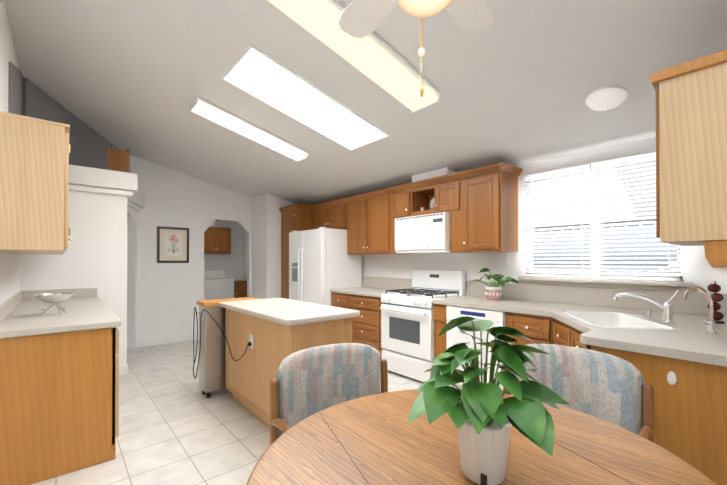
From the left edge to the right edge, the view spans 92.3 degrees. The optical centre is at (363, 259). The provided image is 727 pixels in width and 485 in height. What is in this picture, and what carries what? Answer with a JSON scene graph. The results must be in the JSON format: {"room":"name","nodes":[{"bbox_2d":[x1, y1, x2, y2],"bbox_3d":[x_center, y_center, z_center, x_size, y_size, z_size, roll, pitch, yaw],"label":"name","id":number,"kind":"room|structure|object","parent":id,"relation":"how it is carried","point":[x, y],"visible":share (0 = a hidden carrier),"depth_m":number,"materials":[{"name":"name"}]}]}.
{"room":"kitchen","nodes":[
{"label":"kitchen","id":0,"kind":"room"},
{"bbox_2d":[0,0,19,304],"bbox_3d":[-1.519,-0.393,1.192,0.120,3.400,6.330,0,0,-41],"label":"wall","id":1,"kind":"structure","parent":0,"point":[9,275],"depth_m":2.57,"materials":[{"name":"white paint"}]},
{"bbox_2d":[8,61,21,114],"bbox_3d":[-3.048,-1.355,3.062,0.011,1.004,1.050,0,0,-41],"label":"panel","id":2,"kind":"object","parent":1,"relation":"attached to","point":[14,89],"visible":0.5,"depth_m":2.90,"materials":[{"name":"grey"}]},
{"bbox_2d":[0,111,71,254],"bbox_3d":[-2.146,-0.451,2.270,0.340,0.788,0.523,0,0,-41],"label":"upper cabinet","id":3,"kind":"object","parent":1,"relation":"attached to","point":[34,173],"depth_m":2.08,"materials":[{"name":"brown wood"}]},
{"bbox_2d":[22,77,117,169],"bbox_3d":[-3.504,-1.423,4.310,0.060,0.895,1.681,0,0,-7],"label":"wall","id":4,"kind":"structure","parent":0,"point":[88,145],"depth_m":4.14,"materials":[{"name":"grey paint"}]},
{"bbox_2d":[20,190,126,365],"bbox_3d":[-3.146,0.262,3.835,0.890,2.120,0.200,0,0,-41],"label":"wall","id":5,"kind":"structure","parent":0,"point":[94,255],"depth_m":3.85,"materials":[{"name":"white paint"}]},
{"bbox_2d":[127,206,136,349],"bbox_3d":[-3.258,0.266,4.672,0.120,2.120,1.246,0,0,-21],"label":"wall","id":6,"kind":"structure","parent":0,"point":[131,276],"depth_m":5.16,"materials":[{"name":"white paint"}]},
{"bbox_2d":[69,164,144,210],"bbox_3d":[-3.354,-0.865,4.375,1.276,0.260,1.460,0,0,-41],"label":"ledge","id":7,"kind":"object","parent":6,"relation":"on","point":[94,180],"visible":0.56,"depth_m":3.87,"materials":[{"name":"white paint"}]},
{"bbox_2d":[107,145,129,172],"bbox_3d":[-2.861,-1.156,4.079,0.210,0.321,0.079,0,0,-41],"label":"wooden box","id":8,"kind":"object","parent":7,"relation":"on","point":[118,160],"visible":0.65,"depth_m":4.07,"materials":[{"name":"brown wood"}]},
{"bbox_2d":[129,154,251,340],"bbox_3d":[-2.613,-0.366,6.062,3.070,3.400,0.120,0,0,-41],"label":"wall","id":9,"kind":"structure","parent":0,"point":[169,295],"depth_m":5.61,"materials":[{"name":"white paint"}]},
{"bbox_2d":[119,333,198,374],"bbox_3d":[-2.450,1.280,5.278,2.600,0.100,1.504,0,0,-41],"label":"baseboard","id":10,"kind":"structure","parent":9,"relation":"attached to","point":[123,370],"depth_m":5.45,"materials":[{"name":"white"}]},
{"bbox_2d":[157,226,188,262],"bbox_3d":[-3.042,-0.234,5.588,0.460,0.570,0.028,0,0,-41],"label":"picture","id":11,"kind":"object","parent":9,"relation":"attached to","point":[172,244],"visible":1,"depth_m":5.58,"materials":[{"name":"beige paper"}]},
{"bbox_2d":[204,220,246,277],"bbox_3d":[-3.102,0.090,7.058,2.300,2.500,2.030,0,0,-41],"label":"wall","id":12,"kind":"structure","parent":0,"point":[233,264],"depth_m":8.27,"materials":[{"name":"white paint"}]},
{"bbox_2d":[204,227,230,253],"bbox_3d":[-3.362,-0.426,7.789,0.700,0.580,0.379,0,0,-41],"label":"wall cabinet","id":13,"kind":"object","parent":12,"relation":"attached to","point":[217,240],"visible":0.75,"depth_m":7.72,"materials":[{"name":"brown wood"}]},
{"bbox_2d":[31,339,423,484],"bbox_3d":[-2.112,1.368,3.163,6.500,0.100,10.100,0,0,-41],"label":"floor","id":14,"kind":"structure","parent":0,"point":[177,426],"depth_m":2.69,"materials":[{"name":"beige tile"}]},
{"bbox_2d":[0,327,119,484],"bbox_3d":[-2.503,0.882,2.897,0.631,0.868,2.046,0,0,-41],"label":"base cabinet","id":15,"kind":"object","parent":14,"relation":"on","point":[59,404],"visible":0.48,"depth_m":2.11,"materials":[{"name":"brown wood"}]},
{"bbox_2d":[0,288,121,338],"bbox_3d":[-2.498,0.376,2.884,0.617,0.138,2.076,0,0,-41],"label":"countertop","id":16,"kind":"structure","parent":15,"relation":"on","point":[86,309],"depth_m":2.51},
{"bbox_2d":[35,292,74,314],"bbox_3d":[-2.255,0.325,2.555,0.228,0.152,0.223,0,0,-41],"label":"bowl","id":17,"kind":"object","parent":16,"relation":"on","point":[55,298],"visible":1,"depth_m":2.52,"materials":[{"name":"silver metal"}]},
{"bbox_2d":[204,271,233,299],"bbox_3d":[-3.291,0.798,7.623,0.680,1.090,0.716,0,0,-41],"label":"dryer","id":18,"kind":"object","parent":14,"relation":"on","point":[218,285],"visible":0.42,"depth_m":7.43,"materials":[{"name":"white metal"}]},
{"bbox_2d":[197,297,259,397],"bbox_3d":[-1.366,0.863,3.530,0.577,0.915,0.239,0,0,-41],"label":"cart","id":19,"kind":"object","parent":14,"relation":"on","point":[212,368],"visible":0.56,"depth_m":3.34,"materials":[{"name":"metal"}]},
{"bbox_2d":[229,278,246,297],"bbox_3d":[-2.871,0.890,8.031,0.460,0.910,0.649,0,0,-41],"label":"base cabinet","id":20,"kind":"object","parent":14,"relation":"on","point":[240,287],"visible":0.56,"depth_m":7.77,"materials":[{"name":"brown wood"}]},
{"bbox_2d":[225,309,351,426],"bbox_3d":[-0.696,0.882,3.044,0.560,0.870,1.260,0,0,-41],"label":"base cabinet","id":21,"kind":"object","parent":14,"relation":"on","point":[251,373],"visible":0.38,"depth_m":2.69,"materials":[{"name":"brown wood"}]},
{"bbox_2d":[193,307,250,378],"bbox_3d":[-1.296,0.794,3.134,0.222,0.680,0.889,0,0,-41],"label":"cord","id":22,"kind":"object","parent":21,"relation":"attached to","point":[249,344],"visible":1,"depth_m":3.26,"materials":[{"name":"black plastic"}]},
{"bbox_2d":[219,298,359,325],"bbox_3d":[-0.704,0.425,3.041,0.660,0.040,1.380,0,0,-41],"label":"countertop","id":23,"kind":"structure","parent":21,"relation":"on","point":[284,311],"depth_m":2.77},
{"bbox_2d":[281,208,311,298],"bbox_3d":[-1.046,0.249,6.097,0.646,2.170,0.584,0,0,-41],"label":"pantry cabinet","id":24,"kind":"object","parent":14,"relation":"on","point":[298,219],"visible":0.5,"depth_m":5.94,"materials":[{"name":"brown wood"}]},
{"bbox_2d":[289,227,361,305],"bbox_3d":[-0.629,0.436,5.440,0.802,1.790,0.940,0,0,-41],"label":"refrigerator","id":25,"kind":"object","parent":14,"relation":"on","point":[322,263],"visible":0.65,"depth_m":5.09,"materials":[{"name":"white metal"}]},
{"bbox_2d":[270,343,387,444],"bbox_3d":[-0.062,0.870,1.554,0.622,0.882,0.574,0,0,-31],"label":"chair","id":26,"kind":"object","parent":14,"relation":"on","point":[306,383],"visible":0.31,"depth_m":1.69,"materials":[{"name":"multicoloured fabric"}]},
{"bbox_2d":[332,292,382,360],"bbox_3d":[0.100,0.893,4.754,0.671,0.868,1.030,0,0,-41],"label":"base cabinet","id":27,"kind":"object","parent":14,"relation":"on","point":[366,326],"visible":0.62,"depth_m":4.39,"materials":[{"name":"brown wood"}]},
{"bbox_2d":[330,276,411,296],"bbox_3d":[0.105,0.353,4.762,0.657,0.203,1.029,0,0,-41],"label":"countertop","id":28,"kind":"structure","parent":27,"relation":"on","point":[376,286],"depth_m":4.85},
{"bbox_2d":[380,270,464,381],"bbox_3d":[0.663,0.726,4.052,0.678,1.195,0.756,0,0,-41],"label":"gas range","id":29,"kind":"object","parent":14,"relation":"on","point":[407,333],"visible":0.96,"depth_m":3.91,"materials":[{"name":"white metal"}]},
{"bbox_2d":[433,304,446,359],"bbox_3d":[1.006,0.887,3.733,0.640,0.868,0.158,0,0,-41],"label":"cabinet filler","id":30,"kind":"object","parent":14,"relation":"on","point":[439,315],"visible":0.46,"depth_m":3.54,"materials":[{"name":"brown wood"}]},
{"bbox_2d":[446,305,505,389],"bbox_3d":[1.232,0.886,3.420,0.616,0.866,0.596,0,0,-41],"label":"dishwasher","id":31,"kind":"object","parent":14,"relation":"on","point":[455,335],"visible":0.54,"depth_m":3.21,"materials":[{"name":"white metal"}]},
{"bbox_2d":[246,389,716,484],"bbox_3d":[0.297,0.933,0.953,1.192,0.761,1.118,0,0,-41],"label":"dining table","id":32,"kind":"object","parent":14,"relation":"on","point":[375,439],"visible":0.71,"depth_m":0.99,"materials":[{"name":"brown wood"}]},
{"bbox_2d":[407,316,569,484],"bbox_3d":[0.307,0.349,0.887,0.381,0.406,0.384,0,0,-41],"label":"potted plant","id":33,"kind":"object","parent":32,"relation":"on","point":[483,419],"visible":1,"depth_m":0.84,"materials":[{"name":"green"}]},
{"bbox_2d":[506,312,554,393],"bbox_3d":[1.575,0.883,3.054,0.671,0.868,0.390,0,0,-41],"label":"base cabinet","id":34,"kind":"object","parent":14,"relation":"on","point":[537,329],"visible":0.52,"depth_m":2.84,"materials":[{"name":"brown wood"}]},
{"bbox_2d":[502,344,653,442],"bbox_3d":[0.869,0.870,1.544,0.622,0.882,0.574,0,0,44],"label":"chair","id":35,"kind":"object","parent":14,"relation":"on","point":[615,390],"visible":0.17,"depth_m":1.60,"materials":[{"name":"multicoloured fabric"}]},
{"bbox_2d":[553,319,636,367],"bbox_3d":[1.431,0.879,2.337,0.637,0.868,0.496,0,0,-41],"label":"base cabinet","id":36,"kind":"object","parent":14,"relation":"on","point":[564,334],"depth_m":2.27,"materials":[{"name":"brown wood"}]},
{"bbox_2d":[432,280,726,366],"bbox_3d":[1.368,0.323,2.680,1.477,0.240,2.228,0,0,-41],"label":"countertop","id":37,"kind":"structure","parent":36,"relation":"on","point":[691,340],"depth_m":2.63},
{"bbox_2d":[468,268,518,299],"bbox_3d":[1.314,0.246,3.554,0.356,0.322,0.491,0,0,-41],"label":"potted plant","id":38,"kind":"object","parent":37,"relation":"on","point":[493,292],"visible":1,"depth_m":3.49,"materials":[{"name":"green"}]},
{"bbox_2d":[559,310,681,329],"bbox_3d":[1.665,0.491,2.348,0.460,0.193,0.720,0,0,12],"label":"sink basin","id":39,"kind":"object","parent":37,"relation":"in","point":[604,319],"visible":0.42,"depth_m":2.57,"materials":[{"name":"white porcelain enamel"}]},
{"bbox_2d":[612,290,678,323],"bbox_3d":[1.870,0.296,2.305,0.271,0.208,0.330,0,0,-41],"label":"faucet","id":40,"kind":"object","parent":37,"relation":"on","point":[666,306],"visible":1,"depth_m":2.20,"materials":[{"name":"silver metal"}]},
{"bbox_2d":[683,286,717,334],"bbox_3d":[1.817,0.272,1.889,0.107,0.252,0.139,0,0,-41],"label":"tap","id":41,"kind":"object","parent":37,"relation":"on","point":[710,323],"visible":1,"depth_m":1.86,"materials":[{"name":"silver metal"}]},
{"bbox_2d":[707,281,724,323],"bbox_3d":[2.229,0.265,2.210,0.080,0.270,0.080,0,0,-41],"label":"apples","id":42,"kind":"object","parent":37,"relation":"on","point":[718,316],"visible":0.92,"depth_m":2.19,"materials":[{"name":"red food"}]},
{"bbox_2d":[251,193,294,298],"bbox_3d":[-1.533,-0.013,6.494,0.870,2.700,0.640,0,0,-41],"label":"wall","id":43,"kind":"structure","parent":0,"point":[266,252],"depth_m":6.10,"materials":[{"name":"white paint"}]},
{"bbox_2d":[4,0,726,204],"bbox_3d":[-2.131,-1.511,3.163,6.450,1.166,10.100,0,0,-41],"label":"ceiling","id":44,"kind":"structure","parent":0,"point":[517,82],"depth_m":2.73,"materials":[{"name":"white paint"}]},
{"bbox_2d":[190,96,308,161],"bbox_3d":[-1.177,-1.361,3.765,1.237,0.348,0.250,0,0,-41],"label":"fluorescent ceiling light","id":45,"kind":"object","parent":44,"relation":"attached to","point":[223,117],"visible":1,"depth_m":3.65,"materials":[{"name":"white plastic"}]},
{"bbox_2d":[233,48,374,137],"bbox_3d":[-0.468,-1.670,3.170,1.470,0.870,0.670,0,0,-41],"label":"skylight","id":46,"kind":"object","parent":44,"relation":"attached to","point":[254,65],"visible":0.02,"depth_m":3.42,"materials":[{"name":"white glass"}]},
{"bbox_2d":[221,44,390,150],"bbox_3d":[-0.469,-1.367,3.168,1.411,0.325,0.610,0,0,-41],"label":"trim","id":47,"kind":"structure","parent":44,"relation":"attached to","point":[242,55],"depth_m":3.01,"materials":[{"name":"white paint"}]},
{"bbox_2d":[268,0,442,112],"bbox_3d":[-0.072,-1.403,2.262,1.537,0.416,0.300,0,0,-41],"label":"fluorescent ceiling light","id":48,"kind":"object","parent":44,"relation":"attached to","point":[379,61],"visible":1,"depth_m":2.29,"materials":[{"name":"white plastic"}]},
{"bbox_2d":[338,0,494,96],"bbox_3d":[0.213,-1.092,1.228,1.017,0.958,1.010,0,0,-41],"label":"ceiling fan","id":49,"kind":"object","parent":44,"relation":"hanging from","point":[361,18],"visible":1,"depth_m":1.49,"materials":[{"name":"white"}]},
{"bbox_2d":[585,85,628,111],"bbox_3d":[1.655,-1.085,2.381,0.240,0.128,0.246,0,0,-41],"label":"dome ceiling light","id":50,"kind":"object","parent":44,"relation":"attached to","point":[606,98],"visible":0.98,"depth_m":2.33,"materials":[{"name":"white glass"}]},
{"bbox_2d":[338,137,726,295],"bbox_3d":[0.237,0.029,5.209,0.120,2.600,10.100,0,0,-41],"label":"wall","id":51,"kind":"structure","parent":0,"point":[504,264],"depth_m":3.58,"materials":[{"name":"white paint"}]},
{"bbox_2d":[312,203,347,229],"bbox_3d":[-0.442,-0.653,5.609,0.381,0.370,0.946,0,0,-41],"label":"upper cabinet","id":52,"kind":"object","parent":51,"relation":"attached to","point":[334,217],"visible":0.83,"depth_m":5.43,"materials":[{"name":"brown wood"}]},
{"bbox_2d":[347,194,390,254],"bbox_3d":[0.164,-0.457,4.909,0.381,0.770,0.895,0,0,-41],"label":"upper cabinet","id":53,"kind":"object","parent":51,"relation":"attached to","point":[368,226],"visible":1,"depth_m":4.76,"materials":[{"name":"brown wood"}]},
{"bbox_2d":[279,162,522,211],"bbox_3d":[0.049,-0.878,4.805,4.015,0.070,0.385,0,0,45],"label":"crown molding","id":54,"kind":"structure","parent":51,"relation":"attached to","point":[504,167],"depth_m":4.05,"materials":[{"name":"brown wood"}]},
{"bbox_2d":[391,179,474,253],"bbox_3d":[0.802,-0.461,4.174,0.381,0.770,1.046,0,0,-41],"label":"upper cabinet","id":55,"kind":"object","parent":51,"relation":"attached to","point":[440,198],"visible":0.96,"depth_m":3.97,"materials":[{"name":"brown wood"}]},
{"bbox_2d":[395,212,454,253],"bbox_3d":[0.770,-0.293,4.150,0.459,0.431,0.752,0,0,-41],"label":"over-the-range microwave","id":56,"kind":"object","parent":55,"relation":"attached to","point":[425,234],"visible":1,"depth_m":3.96,"materials":[{"name":"white metal"}]},
{"bbox_2d":[412,167,455,188],"bbox_3d":[0.871,-0.941,4.163,0.300,0.190,0.520,0,0,-41],"label":"chase","id":57,"kind":"object","parent":51,"relation":"attached to","point":[433,173],"visible":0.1,"depth_m":4.02,"materials":[{"name":"white paint"}]},
{"bbox_2d":[462,171,517,252],"bbox_3d":[1.291,-0.465,3.610,0.381,0.770,0.443,0,0,-41],"label":"upper cabinet","id":58,"kind":"object","parent":51,"relation":"attached to","point":[490,212],"visible":1,"depth_m":3.48,"materials":[{"name":"brown wood"}]},
{"bbox_2d":[534,161,655,232],"bbox_3d":[2.694,-0.420,3.597,1.396,1.580,3.364,0,0,-41],"label":"awning","id":59,"kind":"object","parent":51,"relation":"attached to","point":[646,220],"visible":0.21,"depth_m":4.05,"materials":[{"name":"grey"}]},
{"bbox_2d":[518,277,691,286],"bbox_3d":[1.999,0.186,3.050,0.103,0.033,1.270,0,0,-41],"label":"window sill ledge","id":60,"kind":"object","parent":51,"relation":"attached to","point":[654,283],"visible":0.83,"depth_m":2.90,"materials":[{"name":"white paint"}]},
{"bbox_2d":[525,160,684,281],"bbox_3d":[2.054,-0.337,3.101,0.100,1.010,1.190,0,0,-41],"label":"sliding window","id":61,"kind":"structure","parent":51,"relation":"in","point":[681,270],"depth_m":3.10,"materials":[{"name":"white plastic"}]},
{"bbox_2d":[524,151,680,280],"bbox_3d":[1.985,-0.337,3.041,0.064,1.001,1.160,0,0,-41],"label":"window blinds","id":62,"kind":"object","parent":61,"relation":"attached to","point":[627,160],"visible":0.83,"depth_m":3.00,"materials":[{"name":"white plastic"}]},
{"bbox_3d":[2.146,-0.140,1.796,1.470,2.900,0.120,0,0,-41],"label":"wall","id":63,"kind":"structure","parent":0,"visible":0},
{"bbox_2d":[650,50,726,245],"bbox_3d":[1.771,-0.495,1.803,0.710,0.820,0.368,0,0,-41],"label":"upper cabinet","id":64,"kind":"object","parent":63,"relation":"attached to","point":[691,153],"visible":1,"depth_m":1.60,"materials":[{"name":"brown wood"}]},
{"bbox_2d":[698,240,726,281],"bbox_3d":[1.697,0.008,1.643,0.322,0.185,0.152,0,0,-41],"label":"paper towel holder","id":65,"kind":"object","parent":64,"relation":"attached to","point":[712,263],"visible":1,"depth_m":1.56,"materials":[{"name":"white paper"}]},
{"label":"outside","id":66,"kind":"structure","parent":0,"visible":0},
{"bbox_2d":[534,223,676,270],"bbox_3d":[13.131,-2.634,11.711,0.100,10.000,28.000,0,0,-41],"label":"sky","id":67,"kind":"structure","parent":66,"point":[639,247],"depth_m":14.78,"materials":[{"name":"white"}]},
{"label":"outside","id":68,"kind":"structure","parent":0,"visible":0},
{"bbox_2d":[569,269,670,274],"bbox_3d":[8.787,0.470,7.925,11.400,0.150,28.000,0,0,-41],"label":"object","id":69,"kind":"object","parent":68,"point":[627,272],"depth_m":11.15,"materials":[{"name":"white"}]},
{"bbox_2d":[534,259,676,274],"bbox_3d":[4.315,0.190,6.363,1.406,0.392,2.104,0,0,-41],"label":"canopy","id":70,"kind":"object","parent":69,"relation":"on","point":[615,260],"visible":0.42,"depth_m":5.66,"materials":[{"name":"white"}]},
{"bbox_2d":[656,259,676,274],"bbox_3d":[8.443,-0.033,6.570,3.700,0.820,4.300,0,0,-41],"label":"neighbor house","id":71,"kind":"structure","parent":69,"relation":"on","point":[672,269],"depth_m":6.84,"materials":[{"name":"white"}]}
]}

